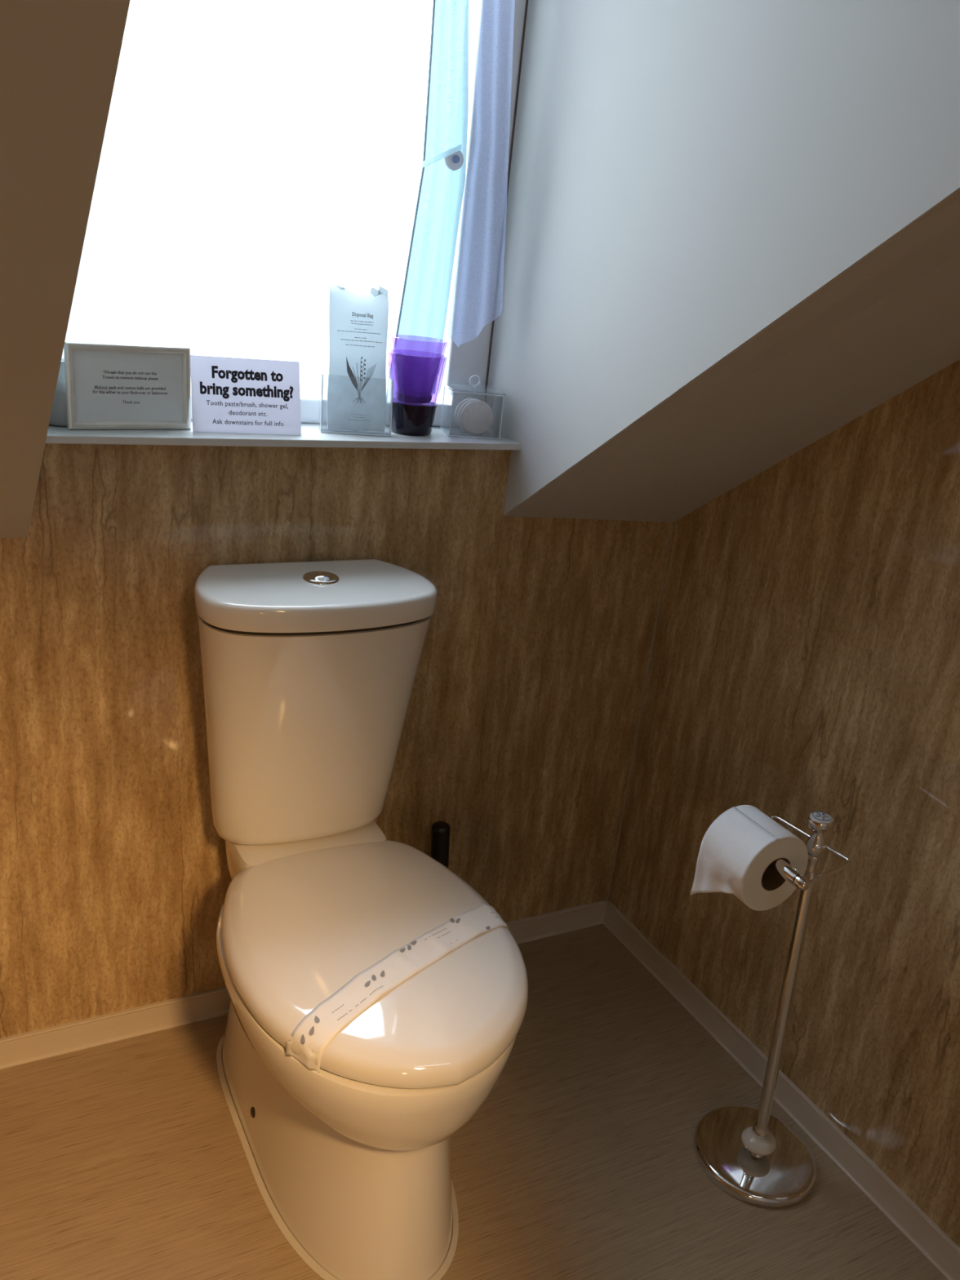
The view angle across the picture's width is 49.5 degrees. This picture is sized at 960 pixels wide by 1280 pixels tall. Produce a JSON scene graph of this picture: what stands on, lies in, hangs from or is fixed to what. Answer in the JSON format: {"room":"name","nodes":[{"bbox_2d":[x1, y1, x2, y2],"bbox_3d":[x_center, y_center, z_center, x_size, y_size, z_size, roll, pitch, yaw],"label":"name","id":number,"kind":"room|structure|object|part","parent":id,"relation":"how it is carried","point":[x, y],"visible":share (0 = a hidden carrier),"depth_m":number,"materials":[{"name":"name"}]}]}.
{"room":"hotel bathroom","nodes":[
{"label":"hotel bathroom","id":0,"kind":"room"},
{"bbox_2d":[0,0,127,537],"bbox_3d":[-0.608,-0.490,0.124,1.150,1.578,2.176,-5,23,-28],"label":"ceiling","id":1,"kind":"structure","parent":0,"point":[58,57],"depth_m":0.77,"materials":[{"name":"paint"}]},
{"bbox_2d":[26,0,130,536],"bbox_3d":[-0.173,-0.524,0.478,0.050,1.487,2.376,-5,23,-28],"label":"wall","id":2,"kind":"structure","parent":0,"point":[128,1],"depth_m":0.81,"materials":[{"name":"paint"}]},
{"bbox_2d":[0,443,673,1038],"bbox_3d":[-0.709,0.195,1.651,2.500,1.051,0.120,-5,23,-28],"label":"wall","id":3,"kind":"structure","parent":0,"point":[518,734],"depth_m":1.73,"materials":[{"name":"wood"}]},
{"bbox_2d":[45,0,528,450],"bbox_3d":[-0.255,-0.872,1.457,0.770,1.169,0.201,-5,23,-28],"label":"window","id":4,"kind":"structure","parent":3,"relation":"in","point":[472,357],"depth_m":1.68,"materials":[{"name":"white plastic"}]},
{"bbox_2d":[48,360,66,426],"bbox_3d":[-0.594,-0.353,1.481,0.080,0.089,0.080,-5,23,-28],"label":"glass pot","id":5,"kind":"object","parent":4,"relation":"on","point":[59,415],"visible":0.18,"depth_m":1.45,"materials":[{"name":"clear glass"}]},
{"bbox_2d":[61,44,142,360],"bbox_3d":[-0.523,-0.734,1.365,0.155,0.820,0.022,-5,23,-28],"label":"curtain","id":6,"kind":"object","parent":4,"relation":"hanging from","point":[108,250],"visible":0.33,"depth_m":1.44,"materials":[{"name":"white fabric"}]},
{"bbox_2d":[63,341,191,429],"bbox_3d":[-0.509,-0.367,1.500,0.176,0.119,0.052,-8,25,-34],"label":"photo frame","id":7,"kind":"object","parent":4,"relation":"on","point":[108,386],"visible":1,"depth_m":1.48,"materials":[{"name":"silver metal"}]},
{"bbox_2d":[190,355,301,435],"bbox_3d":[-0.351,-0.367,1.568,0.163,0.107,0.032,-3,22,-24],"label":"card sign","id":8,"kind":"object","parent":4,"relation":"on","point":[233,395],"visible":1,"depth_m":1.57,"materials":[{"name":"white paper"}]},
{"bbox_3d":[-0.309,-0.327,1.644,0.770,0.012,0.171,-5,23,-28],"label":"sill","id":9,"kind":"part","parent":4,"relation":"part of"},
{"bbox_2d":[318,355,393,436],"bbox_3d":[-0.199,-0.390,1.668,0.114,0.112,0.056,0,21,-16],"label":"holder","id":10,"kind":"object","parent":4,"relation":"on","point":[390,382],"visible":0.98,"depth_m":1.67,"materials":[{"name":"clear plastic"}]},
{"bbox_3d":[-0.253,-0.378,1.655,0.002,0.088,0.046,0,21,-16],"label":"panel","id":11,"kind":"part","parent":10,"relation":"part of","materials":[{"name":"clear plastic"}]},
{"bbox_3d":[-0.202,-0.335,1.677,0.108,0.002,0.028,0,21,-16],"label":"floor panel","id":12,"kind":"part","parent":10,"relation":"part of","materials":[{"name":"clear plastic"}]},
{"bbox_2d":[326,284,388,431],"bbox_3d":[-0.195,-0.449,1.660,0.096,0.223,0.058,-1,22,-20],"label":"paper bag","id":13,"kind":"object","parent":10,"relation":"in","point":[358,322],"visible":1,"depth_m":1.65,"materials":[{"name":"grey paper"}]},
{"bbox_2d":[337,320,382,421],"bbox_3d":[-0.192,-0.427,1.654,0.072,0.153,0.001,-1,10,-19],"label":"print","id":14,"kind":"object","parent":13,"relation":"attached to","point":[351,320],"depth_m":1.65},
{"bbox_2d":[346,356,376,404],"bbox_3d":[-0.190,-0.413,1.658,0.049,0.073,0.003,-1,10,-19],"label":"print","id":15,"kind":"object","parent":13,"relation":"attached to","point":[360,389],"depth_m":1.66,"materials":[{"name":"grey paper"}]},
{"bbox_3d":[-0.147,-0.378,1.686,0.002,0.088,0.046,0,21,-16],"label":"panel","id":16,"kind":"part","parent":10,"relation":"part of","materials":[{"name":"clear plastic"}]},
{"bbox_2d":[386,349,447,435],"bbox_3d":[-0.110,-0.407,1.717,0.100,0.128,0.100,-5,23,-28],"label":"tumbler","id":17,"kind":"object","parent":4,"relation":"on","point":[409,419],"visible":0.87,"depth_m":1.70,"materials":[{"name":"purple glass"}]},
{"bbox_2d":[389,334,447,404],"bbox_3d":[-0.105,-0.442,1.704,0.095,0.100,0.095,-5,23,-28],"label":"tumbler","id":18,"kind":"object","parent":17,"relation":"in","point":[411,397],"visible":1,"depth_m":1.70,"materials":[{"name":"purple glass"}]},
{"bbox_2d":[386,0,515,404],"bbox_3d":[-0.033,-0.775,1.626,0.188,0.820,0.074,-5,23,-28],"label":"curtain","id":19,"kind":"object","parent":4,"relation":"hanging from","point":[423,312],"visible":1,"depth_m":1.66,"materials":[{"name":"fabric"}]},
{"bbox_3d":[-0.067,-0.785,1.643,0.110,0.820,0.008,-5,23,-28],"label":"curtain panel","id":20,"kind":"part","parent":19,"relation":"part of","materials":[{"name":"fabric"}]},
{"bbox_3d":[0.014,-0.816,1.600,0.122,0.715,0.017,-5,23,-28],"label":"curtain panel","id":21,"kind":"part","parent":19,"relation":"part of","materials":[{"name":"white fabric"}]},
{"bbox_2d":[444,147,463,170],"bbox_3d":[-0.043,-0.765,1.657,0.027,0.033,0.028,14,22,21],"label":"knob","id":22,"kind":"object","parent":4,"relation":"attached to","point":[454,162],"visible":0.87,"depth_m":1.65,"materials":[{"name":"white plastic"}]},
{"bbox_3d":[-0.038,-0.762,1.651,0.012,0.012,0.005,-5,23,-28],"label":"knob","id":23,"kind":"part","parent":22,"relation":"part of","materials":[{"name":"grey metal"}]},
{"bbox_2d":[440,374,505,439],"bbox_3d":[-0.013,-0.400,1.770,0.091,0.099,0.076,1,21,-15],"label":"box","id":24,"kind":"object","parent":4,"relation":"on","point":[450,388],"visible":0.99,"depth_m":1.76,"materials":[{"name":"clear plastic"}]},
{"label":"panel","id":25,"kind":"part","parent":24,"relation":"part of","materials":[{"name":"clear plastic"}]},
{"bbox_2d":[454,398,478,430],"bbox_3d":[-0.015,-0.386,1.788,0.057,0.057,0.007,1,21,-15],"label":"pad","id":26,"kind":"object","parent":24,"relation":"in","point":[463,402],"visible":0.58,"depth_m":1.78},
{"bbox_2d":[457,399,480,431],"bbox_3d":[-0.010,-0.382,1.778,0.057,0.057,0.007,1,21,-14],"label":"pad","id":27,"kind":"object","parent":24,"relation":"in","point":[465,403],"visible":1,"depth_m":1.77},
{"bbox_3d":[-0.018,-0.354,1.787,0.083,0.002,0.068,1,21,-15],"label":"floor panel","id":28,"kind":"part","parent":24,"relation":"part of","materials":[{"name":"clear plastic"}]},
{"bbox_3d":[-0.010,-0.424,1.761,0.091,0.004,0.076,1,21,-15],"label":"box lid","id":29,"kind":"part","parent":24,"relation":"part of","materials":[{"name":"clear plastic"}]},
{"bbox_3d":[-0.009,-0.435,1.757,0.020,0.022,0.006,1,21,-15],"label":"ring handle","id":30,"kind":"part","parent":24,"relation":"part of","materials":[{"name":"plastic"}]},
{"bbox_2d":[460,400,493,434],"bbox_3d":[-0.005,-0.377,1.767,0.057,0.057,0.007,1,21,-14],"label":"pad","id":31,"kind":"object","parent":24,"relation":"in","point":[477,417],"visible":1,"depth_m":1.76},
{"bbox_2d":[0,899,608,1069],"bbox_3d":[-0.732,0.683,1.768,2.299,0.054,0.012,-5,23,-28],"label":"baseboard","id":32,"kind":"structure","parent":3,"relation":"attached to","point":[57,1040],"depth_m":1.84,"materials":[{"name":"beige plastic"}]},
{"bbox_2d":[607,524,673,899],"bbox_3d":[0.327,0.176,2.153,0.002,0.852,0.002,-5,23,-28],"label":"trim","id":33,"kind":"structure","parent":3,"relation":"attached to","point":[672,525],"depth_m":2.14,"materials":[{"name":"brown wood"}]},
{"bbox_2d":[0,924,947,1279],"bbox_3d":[-0.142,1.202,0.738,2.500,0.080,3.000,-5,23,-28],"label":"floor","id":34,"kind":"structure","parent":0,"point":[126,1159],"depth_m":1.64,"materials":[{"name":"wood"}]},
{"bbox_2d":[194,559,528,1279],"bbox_3d":[-0.176,0.389,1.543,0.411,0.875,0.668,-5,23,-28],"label":"toilet","id":35,"kind":"object","parent":34,"relation":"on","point":[309,668],"visible":0.98,"depth_m":1.49,"materials":[{"name":"ceramic"}]},
{"bbox_3d":[-0.246,-0.070,1.577,0.366,0.039,0.224,-5,23,-28],"label":"cistern lid","id":36,"kind":"part","parent":35,"relation":"part of","materials":[{"name":"ceramic"}]},
{"bbox_3d":[-0.147,0.432,1.496,0.411,0.056,0.535,-5,23,-28],"label":"seat lid","id":37,"kind":"part","parent":35,"relation":"part of","materials":[{"name":"plastic"}]},
{"bbox_2d":[285,904,511,1073],"bbox_3d":[-0.090,0.462,1.441,0.052,0.070,0.414,21,25,35],"label":"band","id":38,"kind":"object","parent":35,"relation":"on","point":[316,1030],"visible":0.97,"depth_m":1.38,"materials":[{"name":"grey paper"}]},
{"bbox_2d":[300,1034,305,1044],"bbox_3d":[-0.221,0.498,1.297,0.005,0.008,0.010,-5,23,-28],"label":"print","id":39,"kind":"object","parent":38,"relation":"attached to","point":[302,1036],"depth_m":1.30,"materials":[{"name":"grey"}]},
{"bbox_2d":[308,1026,314,1035],"bbox_3d":[-0.210,0.488,1.300,0.008,0.006,0.009,-5,23,-28],"label":"print","id":40,"kind":"object","parent":38,"relation":"on","point":[311,1028],"depth_m":1.30,"materials":[{"name":"grey"}]},
{"bbox_2d":[314,1016,319,1022],"bbox_3d":[-0.205,0.478,1.311,0.006,0.002,0.012,-3,22,-24],"label":"print","id":41,"kind":"object","parent":38,"relation":"on","point":[317,1019],"depth_m":1.31,"materials":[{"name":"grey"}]},
{"bbox_2d":[364,980,370,986],"bbox_3d":[-0.147,0.450,1.363,0.006,0.002,0.012,7,20,3],"label":"print","id":42,"kind":"object","parent":38,"relation":"on","point":[367,983],"depth_m":1.36,"materials":[{"name":"grey"}]},
{"bbox_2d":[380,970,384,977],"bbox_3d":[-0.130,0.444,1.385,0.006,0.001,0.013,4,20,-7],"label":"print","id":43,"kind":"object","parent":38,"relation":"on","point":[382,972],"depth_m":1.38,"materials":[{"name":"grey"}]},
{"bbox_2d":[332,911,502,1020],"bbox_3d":[-0.073,0.449,1.449,0.326,0.045,0.153,-5,23,-28],"label":"print","id":44,"kind":"object","parent":38,"relation":"attached to","point":[348,1002],"depth_m":1.41,"materials":[{"name":"grey"}]},
{"bbox_2d":[430,821,449,867],"bbox_3d":[-0.074,0.512,1.990,0.086,0.360,0.086,-5,23,-28],"label":"toilet brush","id":45,"kind":"object","parent":34,"relation":"on","point":[440,830],"visible":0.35,"depth_m":1.93,"materials":[{"name":"black plastic"}]},
{"bbox_2d":[693,811,852,1208],"bbox_3d":[0.484,0.558,1.623,0.206,0.644,0.209,-5,23,-28],"label":"toilet roll holder","id":46,"kind":"object","parent":34,"relation":"on","point":[753,1154],"visible":0.97,"depth_m":1.67,"materials":[{"name":"silver metal"}]},
{"bbox_2d":[689,804,808,911],"bbox_3d":[0.402,0.331,1.541,0.125,0.146,0.096,-5,23,-28],"label":"toilet roll","id":47,"kind":"object","parent":46,"relation":"hanging from","point":[737,850],"visible":0.98,"depth_m":1.51,"materials":[{"name":"paper"}]},
{"bbox_2d":[812,811,831,821],"bbox_3d":[0.497,0.256,1.516,0.027,0.002,0.027,-5,23,-28],"label":"print","id":48,"kind":"object","parent":46,"relation":"on","point":[816,815],"depth_m":1.51,"materials":[{"name":"grey metal"}]},
{"bbox_2d":[485,0,959,515],"bbox_3d":[0.558,-0.585,0.843,0.050,1.470,2.413,-5,23,-28],"label":"wall","id":49,"kind":"structure","parent":0,"point":[685,175],"depth_m":1.34,"materials":[{"name":"paint"}]},
{"bbox_2d":[504,188,959,522],"bbox_3d":[0.763,-0.595,0.832,0.397,1.580,2.213,-5,23,-28],"label":"ceiling","id":50,"kind":"structure","parent":0,"point":[900,327],"depth_m":1.47,"materials":[{"name":"paint"}]},
{"bbox_2d":[608,359,959,1247],"bbox_3d":[1.095,-0.030,0.781,0.100,2.450,2.800,-5,23,-28],"label":"wall","id":51,"kind":"structure","parent":0,"point":[805,657],"depth_m":1.69,"materials":[{"name":"wood"}]},
{"bbox_2d":[602,899,959,1279],"bbox_3d":[0.897,1.074,1.208,0.012,0.054,2.699,-5,23,-28],"label":"baseboard","id":52,"kind":"structure","parent":51,"relation":"attached to","point":[931,1240],"depth_m":1.80,"materials":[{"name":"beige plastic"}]}
]}

